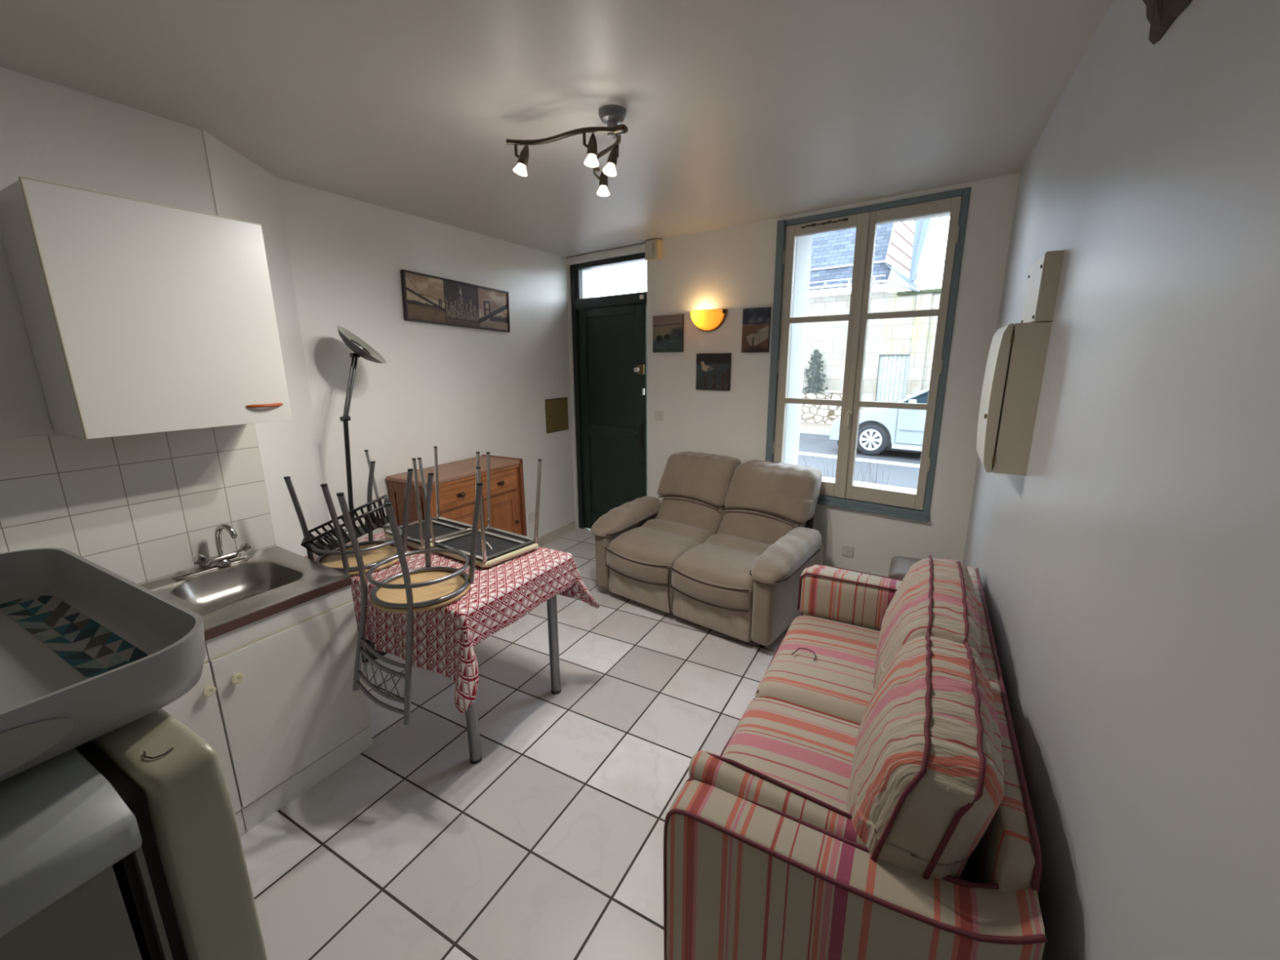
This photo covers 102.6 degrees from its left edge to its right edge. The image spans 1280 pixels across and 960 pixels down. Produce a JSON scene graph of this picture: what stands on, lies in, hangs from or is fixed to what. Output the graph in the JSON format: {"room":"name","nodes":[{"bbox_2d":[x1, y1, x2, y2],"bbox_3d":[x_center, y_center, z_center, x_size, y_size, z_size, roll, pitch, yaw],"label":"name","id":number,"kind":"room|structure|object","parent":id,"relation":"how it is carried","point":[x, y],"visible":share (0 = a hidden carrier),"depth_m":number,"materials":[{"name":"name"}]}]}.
{"room":"living room with kitchenette","nodes":[
{"label":"living room with kitchenette","id":0,"kind":"room"},
{"bbox_2d":[0,66,275,585],"bbox_3d":[-2.700,0.118,1.226,0.560,2.575,2.938,7,15,28],"label":"wall","id":1,"kind":"structure","parent":0,"point":[140,508],"depth_m":1.89,"materials":[{"name":"tile"}]},
{"bbox_2d":[0,435,45,440],"bbox_3d":[-2.490,0.028,1.005,0.008,0.006,1.800,7,15,28],"label":"trim","id":2,"kind":"structure","parent":1,"relation":"attached to","point":[36,436],"depth_m":1.72,"materials":[{"name":"paint"}]},
{"bbox_2d":[0,176,292,439],"bbox_3d":[-1.741,-0.573,1.874,0.361,0.752,0.614,7,15,28],"label":"upper cabinet","id":3,"kind":"object","parent":1,"relation":"attached to","point":[140,317],"visible":1,"depth_m":1.71,"materials":[{"name":"white laminate"}]},
{"bbox_2d":[201,129,330,556],"bbox_3d":[-1.880,-0.223,2.667,0.560,2.575,0.447,7,15,28],"label":"wall","id":4,"kind":"structure","parent":0,"point":[243,190],"depth_m":2.56,"materials":[{"name":"paint"}]},
{"bbox_2d":[277,177,576,542],"bbox_3d":[-1.300,-0.544,4.030,0.220,2.575,2.565,7,15,28],"label":"wall","id":5,"kind":"structure","parent":0,"point":[461,392],"depth_m":3.41,"materials":[{"name":"paint"}]},
{"bbox_2d":[400,269,510,332],"bbox_3d":[-1.272,-1.250,3.656,0.030,0.339,0.950,7,15,28],"label":"wall picture","id":6,"kind":"object","parent":5,"relation":"attached to","point":[428,299],"visible":1,"depth_m":3.58,"materials":[{"name":"fabric"}]},
{"bbox_2d":[528,511,534,523],"bbox_3d":[-0.969,0.337,4.593,0.012,0.080,0.080,7,15,28],"label":"wall socket","id":7,"kind":"object","parent":5,"relation":"attached to","point":[531,516],"visible":0.98,"depth_m":4.58,"materials":[{"name":"white plastic"}]},
{"bbox_2d":[537,521,575,546],"bbox_3d":[-1.231,0.699,4.182,0.018,0.085,2.360,7,15,28],"label":"baseboard","id":8,"kind":"structure","parent":5,"relation":"attached to","point":[562,531],"depth_m":4.92,"materials":[{"name":"tile"}]},
{"bbox_2d":[545,397,568,433],"bbox_3d":[-0.764,-0.603,4.754,0.021,0.305,0.320,7,15,28],"label":"access panel","id":9,"kind":"object","parent":5,"relation":"attached to","point":[556,409],"visible":1,"depth_m":4.73,"materials":[{"name":"green metal"}]},
{"bbox_2d":[240,528,789,959],"bbox_3d":[-0.422,1.283,2.063,4.200,0.100,6.100,7,15,28],"label":"floor","id":10,"kind":"structure","parent":0,"point":[549,846],"depth_m":1.99,"materials":[{"name":"tile"}]},
{"bbox_2d":[0,708,267,959],"bbox_3d":[-0.753,0.921,0.459,0.550,1.324,0.647,7,15,28],"label":"fridge","id":11,"kind":"object","parent":10,"relation":"on","point":[124,843],"visible":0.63,"depth_m":0.43,"materials":[{"name":"grey metal"}]},
{"bbox_2d":[0,547,205,781],"bbox_3d":[-0.733,0.188,0.513,0.536,0.067,0.332,7,15,28],"label":"serving tray","id":12,"kind":"object","parent":11,"relation":"on","point":[88,651],"visible":1,"depth_m":0.57,"materials":[{"name":"grey plastic"}]},
{"bbox_2d":[161,646,245,836],"bbox_3d":[-1.824,0.924,1.711,0.674,0.775,0.497,7,15,28],"label":"base cabinet","id":13,"kind":"object","parent":10,"relation":"on","point":[197,709],"visible":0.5,"depth_m":1.71,"materials":[{"name":"white laminate"}]},
{"bbox_2d":[204,584,373,831],"bbox_3d":[-1.582,0.823,2.137,0.674,0.775,0.497,7,15,28],"label":"base cabinet","id":14,"kind":"object","parent":10,"relation":"on","point":[292,716],"visible":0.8,"depth_m":1.95,"materials":[{"name":"white laminate"}]},
{"bbox_2d":[139,546,351,640],"bbox_3d":[-1.707,0.520,1.862,0.658,0.137,1.060,7,15,28],"label":"sink","id":15,"kind":"object","parent":14,"relation":"on","point":[257,585],"depth_m":2.11,"materials":[{"name":"metal"}]},
{"bbox_2d":[192,523,251,567],"bbox_3d":[-1.792,0.278,2.195,0.202,0.189,0.105,-12,17,-41],"label":"tap","id":16,"kind":"object","parent":15,"relation":"on","point":[221,560],"visible":1,"depth_m":2.19,"materials":[{"name":"silver metal"}]},
{"bbox_2d":[337,325,386,662],"bbox_3d":[-1.567,0.086,2.916,0.261,1.857,0.465,7,15,28],"label":"floor lamp","id":17,"kind":"object","parent":10,"relation":"on","point":[360,348],"visible":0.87,"depth_m":2.80,"materials":[{"name":"black metal"}]},
{"bbox_2d":[386,454,527,536],"bbox_3d":[-1.235,0.375,3.642,0.417,0.961,0.842,7,15,28],"label":"dresser","id":18,"kind":"object","parent":10,"relation":"on","point":[456,479],"visible":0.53,"depth_m":3.46,"materials":[{"name":"brown wood"}]},
{"bbox_2d":[465,595,560,764],"bbox_3d":[-0.996,0.735,2.573,1.118,0.742,0.677,7,15,28],"label":"table","id":19,"kind":"object","parent":10,"relation":"on","point":[471,713],"visible":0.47,"depth_m":2.53,"materials":[{"name":"grey metal"}]},
{"bbox_2d":[304,520,599,712],"bbox_3d":[-0.978,0.537,2.510,1.303,0.337,0.895,7,15,28],"label":"tablecloth","id":20,"kind":"object","parent":19,"relation":"on","point":[445,637],"visible":0.44,"depth_m":2.14,"materials":[{"name":"red fabric"}]},
{"bbox_2d":[283,461,413,659],"bbox_3d":[-1.309,0.364,2.438,0.383,0.822,0.430,7,15,28],"label":"dining chair","id":21,"kind":"object","parent":20,"relation":"on","point":[342,558],"visible":0.5,"depth_m":2.37,"materials":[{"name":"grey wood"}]},
{"bbox_2d":[300,494,389,555],"bbox_3d":[-1.363,0.212,2.395,0.364,0.220,0.184,-6,14,-24],"label":"basket","id":22,"kind":"object","parent":21,"relation":"on","point":[332,544],"visible":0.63,"depth_m":2.38,"materials":[{"name":"black plastic"}]},
{"bbox_2d":[336,472,483,724],"bbox_3d":[-0.889,0.440,2.078,0.383,0.837,0.482,7,15,28],"label":"dining chair","id":23,"kind":"object","parent":20,"relation":"on","point":[428,588],"visible":1,"depth_m":2.01,"materials":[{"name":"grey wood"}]},
{"bbox_2d":[364,446,479,550],"bbox_3d":[-1.131,0.070,2.720,0.472,0.472,0.362,8,16,33],"label":"dining chair","id":24,"kind":"object","parent":20,"relation":"on","point":[443,527],"visible":0.77,"depth_m":2.69,"materials":[{"name":"grey metal"}]},
{"bbox_2d":[417,452,542,567],"bbox_3d":[-0.765,0.117,2.508,0.462,0.472,0.372,9,16,34],"label":"dining chair","id":25,"kind":"object","parent":20,"relation":"on","point":[505,545],"visible":0.94,"depth_m":2.50,"materials":[{"name":"grey metal"}]},
{"bbox_2d":[590,451,823,647],"bbox_3d":[0.480,0.380,3.583,1.481,0.957,1.015,10,17,38],"label":"loveseat","id":26,"kind":"object","parent":10,"relation":"on","point":[727,545],"visible":0.99,"depth_m":3.41,"materials":[{"name":"beige fabric"}]},
{"bbox_2d":[608,519,713,566],"bbox_3d":[0.184,0.457,3.683,0.562,0.236,0.700,10,17,38],"label":"seat cushion","id":27,"kind":"object","parent":26,"relation":"on","point":[641,542],"depth_m":3.56,"materials":[{"name":"beige fabric"}]},
{"bbox_2d":[654,496,725,534],"bbox_3d":[0.403,0.232,3.909,0.562,0.310,0.363,10,17,38],"label":"lumbar cushion","id":28,"kind":"object","parent":26,"relation":"on","point":[705,513],"depth_m":3.78,"materials":[{"name":"beige fabric"}]},
{"bbox_2d":[657,451,741,506],"bbox_3d":[0.454,-0.025,3.951,0.614,0.334,0.346,10,17,38],"label":"cushion","id":29,"kind":"object","parent":26,"relation":"on","point":[708,478],"depth_m":3.84,"materials":[{"name":"beige fabric"}]},
{"bbox_2d":[673,533,771,590],"bbox_3d":[0.620,0.535,3.337,0.562,0.236,0.700,10,17,38],"label":"seat cushion","id":30,"kind":"object","parent":26,"relation":"on","point":[720,562],"depth_m":3.21,"materials":[{"name":"beige fabric"}]},
{"bbox_2d":[717,509,806,544],"bbox_3d":[0.840,0.309,3.564,0.562,0.310,0.363,10,17,38],"label":"lumbar cushion","id":31,"kind":"object","parent":26,"relation":"on","point":[766,526],"depth_m":3.45,"materials":[{"name":"beige fabric"}]},
{"bbox_2d":[724,459,822,523],"bbox_3d":[0.925,0.059,3.579,0.614,0.333,0.346,10,17,38],"label":"cushion","id":32,"kind":"object","parent":26,"relation":"on","point":[788,492],"depth_m":3.47,"materials":[{"name":"beige fabric"}]},
{"bbox_2d":[663,555,1047,959],"bbox_3d":[0.791,0.799,1.836,0.745,0.901,1.726,7,15,28],"label":"striped sofa","id":33,"kind":"object","parent":10,"relation":"on","point":[870,800],"visible":1,"depth_m":1.19,"materials":[{"name":"fabric"}]},
{"bbox_2d":[688,750,864,845],"bbox_3d":[0.350,0.870,1.285,0.480,0.263,0.136,7,15,28],"label":"armrest","id":34,"kind":"object","parent":33,"relation":"on","point":[730,780],"depth_m":1.23,"materials":[{"name":"fabric"}]},
{"bbox_2d":[721,697,859,813],"bbox_3d":[0.531,0.952,1.543,0.600,0.194,0.640,7,15,28],"label":"seat cushion","id":35,"kind":"object","parent":33,"relation":"on","point":[810,750],"depth_m":1.62,"materials":[{"name":"fabric"}]},
{"bbox_2d":[791,648,816,661],"bbox_3d":[0.678,0.713,2.110,0.094,0.007,0.074,7,15,28],"label":"thread","id":36,"kind":"object","parent":33,"relation":"on","point":[798,648],"visible":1,"depth_m":2.12},
{"bbox_2d":[755,615,879,725],"bbox_3d":[0.860,0.816,2.121,0.600,0.194,0.703,7,15,28],"label":"seat cushion","id":37,"kind":"object","parent":33,"relation":"on","point":[838,684],"depth_m":2.04,"materials":[{"name":"fabric"}]},
{"bbox_2d":[799,566,900,631],"bbox_3d":[1.019,0.572,2.456,0.490,0.230,0.154,7,15,28],"label":"armrest","id":38,"kind":"object","parent":33,"relation":"on","point":[864,602],"depth_m":2.41,"materials":[{"name":"fabric"}]},
{"bbox_2d":[846,635,1004,879],"bbox_3d":[0.715,0.702,1.320,0.300,0.476,0.620,7,15,28],"label":"cushion","id":39,"kind":"object","parent":33,"relation":"on","point":[925,775],"depth_m":1.09,"materials":[{"name":"fabric"}]},
{"bbox_2d":[872,557,981,692],"bbox_3d":[1.048,0.576,1.897,0.300,0.476,0.735,7,15,28],"label":"cushion","id":40,"kind":"object","parent":33,"relation":"on","point":[936,597],"depth_m":1.73,"materials":[{"name":"fabric"}]},
{"bbox_2d":[888,555,921,579],"bbox_3d":[1.561,0.744,2.863,0.344,0.565,0.336,7,15,28],"label":"storage box","id":41,"kind":"object","parent":10,"relation":"on","point":[900,566],"visible":0.2,"depth_m":2.83,"materials":[{"name":"white plastic"}]},
{"bbox_2d":[0,0,1113,257],"bbox_3d":[-0.473,-1.317,1.389,4.200,0.120,5.950,7,15,28],"label":"ceiling","id":42,"kind":"structure","parent":0,"point":[739,112],"depth_m":1.76,"materials":[{"name":"paint"}]},
{"bbox_2d":[506,104,627,195],"bbox_3d":[-0.216,-1.284,1.976,0.454,0.214,0.407,-12,18,-41],"label":"ceiling spotlight","id":43,"kind":"object","parent":42,"relation":"attached to","point":[611,115],"visible":1,"depth_m":1.93,"materials":[{"name":"grey metal"}]},
{"bbox_2d":[565,242,644,257],"bbox_3d":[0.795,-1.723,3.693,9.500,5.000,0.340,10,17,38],"label":"wall","id":44,"kind":"structure","parent":0,"point":[643,242],"depth_m":4.34,"materials":[{"name":"paint"}]},
{"bbox_2d":[566,173,1019,577],"bbox_3d":[0.701,-0.567,4.080,3.700,2.575,0.390,10,17,38],"label":"wall","id":45,"kind":"structure","parent":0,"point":[732,268],"depth_m":3.55,"materials":[{"name":"paint"}]},
{"bbox_2d":[569,252,647,528],"bbox_3d":[-0.261,-0.672,4.684,0.935,2.515,0.129,10,17,38],"label":"door","id":46,"kind":"structure","parent":45,"relation":"attached to","point":[610,332],"depth_m":4.69,"materials":[{"name":"green paint"}]},
{"bbox_2d":[644,239,662,261],"bbox_3d":[0.106,-1.786,3.982,0.127,0.140,0.066,10,17,38],"label":"alarm box","id":47,"kind":"object","parent":45,"relation":"attached to","point":[654,247],"visible":1,"depth_m":3.96,"materials":[{"name":"beige plastic"}]},
{"bbox_2d":[654,410,662,420],"bbox_3d":[0.156,-0.538,4.273,0.080,0.080,0.014,10,17,38],"label":"light switch","id":48,"kind":"object","parent":45,"relation":"attached to","point":[658,414],"visible":1,"depth_m":4.27,"materials":[{"name":"white plastic"}]},
{"bbox_2d":[653,314,684,352],"bbox_3d":[0.222,-1.159,4.068,0.290,0.283,0.019,10,17,38],"label":"painting","id":49,"kind":"object","parent":45,"relation":"attached to","point":[668,330],"visible":1,"depth_m":4.05,"materials":[{"name":"fabric"}]},
{"bbox_2d":[689,308,727,331],"bbox_3d":[0.478,-1.175,3.780,0.306,0.153,0.125,10,17,38],"label":"wall lamp","id":50,"kind":"object","parent":45,"relation":"attached to","point":[705,320],"visible":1,"depth_m":3.73,"materials":[{"name":"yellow glass"}]},
{"bbox_2d":[695,353,731,391],"bbox_3d":[0.552,-0.817,3.874,0.293,0.272,0.018,10,17,38],"label":"painting","id":51,"kind":"object","parent":45,"relation":"attached to","point":[713,370],"visible":1,"depth_m":3.86,"materials":[{"name":"fabric"}]},
{"bbox_2d":[741,306,771,352],"bbox_3d":[0.814,-1.050,3.601,0.205,0.300,0.018,10,17,38],"label":"painting","id":52,"kind":"object","parent":45,"relation":"attached to","point":[756,323],"visible":1,"depth_m":3.59,"materials":[{"name":"fabric"}]},
{"bbox_2d":[783,234,813,464],"bbox_3d":[1.110,-0.871,3.686,0.047,1.720,0.300,10,17,38],"label":"window reveal","id":53,"kind":"object","parent":45,"relation":"attached to","point":[804,243],"visible":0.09,"depth_m":3.66,"materials":[{"name":"white paint"}]},
{"bbox_2d":[841,544,853,557],"bbox_3d":[1.407,0.481,3.475,0.075,0.075,0.012,10,17,38],"label":"wall socket","id":54,"kind":"object","parent":45,"relation":"attached to","point":[846,550],"visible":1,"depth_m":3.47,"materials":[{"name":"white plastic"}]},
{"bbox_2d":[764,186,971,522],"bbox_3d":[1.337,-0.722,3.245,1.080,1.848,0.116,10,17,38],"label":"window","id":55,"kind":"structure","parent":45,"relation":"attached to","point":[842,492],"depth_m":3.18,"materials":[{"name":"blue paint"}]},
{"bbox_2d":[800,217,848,228],"bbox_3d":[1.146,-1.599,3.194,0.293,0.016,0.004,10,17,38],"label":"air vent","id":56,"kind":"object","parent":55,"relation":"attached to","point":[823,223],"depth_m":3.19,"materials":[{"name":"black metal"}]},
{"bbox_2d":[962,0,1279,959],"bbox_3d":[0.957,0.199,0.788,0.410,2.575,5.700,7,15,28],"label":"wall","id":57,"kind":"structure","parent":0,"point":[1131,577],"depth_m":0.83,"materials":[{"name":"paint"}]},
{"bbox_2d":[976,321,1052,475],"bbox_3d":[1.303,-0.292,1.818,0.145,0.490,0.332,7,15,28],"label":"box","id":58,"kind":"object","parent":57,"relation":"attached to","point":[1017,356],"visible":0.94,"depth_m":1.68,"materials":[{"name":"beige plastic"}]},
{"bbox_2d":[1021,249,1064,323],"bbox_3d":[1.328,-0.624,1.697,0.057,0.205,0.280,7,15,28],"label":"box","id":59,"kind":"object","parent":57,"relation":"attached to","point":[1044,275],"visible":0.84,"depth_m":1.59,"materials":[{"name":"beige plastic"}]},
{"bbox_2d":[1142,0,1192,44],"bbox_3d":[1.011,-0.994,0.936,0.066,0.300,0.485,7,15,28],"label":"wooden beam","id":60,"kind":"structure","parent":57,"relation":"attached to","point":[1161,15],"depth_m":0.98,"materials":[{"name":"brown wood"}]},
{"label":"outside","id":61,"kind":"structure","parent":0,"visible":0},
{"bbox_2d":[800,422,831,428],"bbox_3d":[4.975,-1.101,11.975,32.000,0.220,1.100,10,17,38],"label":"pavement","id":62,"kind":"structure","parent":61,"point":[802,424],"depth_m":12.44,"materials":[{"name":"grey concrete"}]},
{"bbox_2d":[800,217,941,424],"bbox_3d":[9.957,-4.237,9.183,17.700,7.100,3.018,10,17,38],"label":"stone house","id":63,"kind":"structure","parent":62,"relation":"on","point":[898,362],"depth_m":11.72,"materials":[{"name":"stone"}]},
{"bbox_2d":[802,349,827,393],"bbox_3d":[4.307,-2.663,12.576,0.674,1.059,0.075,10,17,38],"label":"climbing ivy","id":64,"kind":"object","parent":63,"relation":"attached to","point":[815,366],"visible":1,"depth_m":12.57,"materials":[{"name":"green plant"}]},
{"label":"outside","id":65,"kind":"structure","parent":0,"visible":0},
{"bbox_2d":[797,432,921,488],"bbox_3d":[2.093,-0.218,8.526,32.000,0.100,8.060,10,17,38],"label":"road","id":66,"kind":"structure","parent":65,"point":[906,477],"depth_m":8.56,"materials":[{"name":"grey asphalt"}]},
{"bbox_2d":[800,426,829,435],"bbox_3d":[4.597,-1.008,11.518,32.001,0.210,0.143,10,17,38],"label":"kerb","id":67,"kind":"object","parent":66,"relation":"on","point":[802,429],"depth_m":11.87,"materials":[{"name":"concrete"}]},
{"bbox_2d":[798,451,919,467],"bbox_3d":[2.914,-0.505,9.501,32.000,0.006,0.251,10,17,38],"label":"road marking","id":68,"kind":"object","parent":66,"relation":"on","point":[801,453],"visible":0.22,"depth_m":8.69,"materials":[{"name":"white paint"}]},
{"bbox_2d":[829,387,928,455],"bbox_3d":[5.473,-1.106,8.841,3.840,1.448,1.710,10,17,38],"label":"car","id":69,"kind":"object","parent":66,"relation":"on","point":[880,429],"visible":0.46,"depth_m":8.86,"materials":[{"name":"silver metal"}]},
{"bbox_2d":[908,399,916,403],"bbox_3d":[4.529,-1.288,8.518,0.120,0.100,0.100,10,17,38],"label":"mirror","id":70,"kind":"object","parent":69,"relation":"on","point":[912,401],"depth_m":8.48,"materials":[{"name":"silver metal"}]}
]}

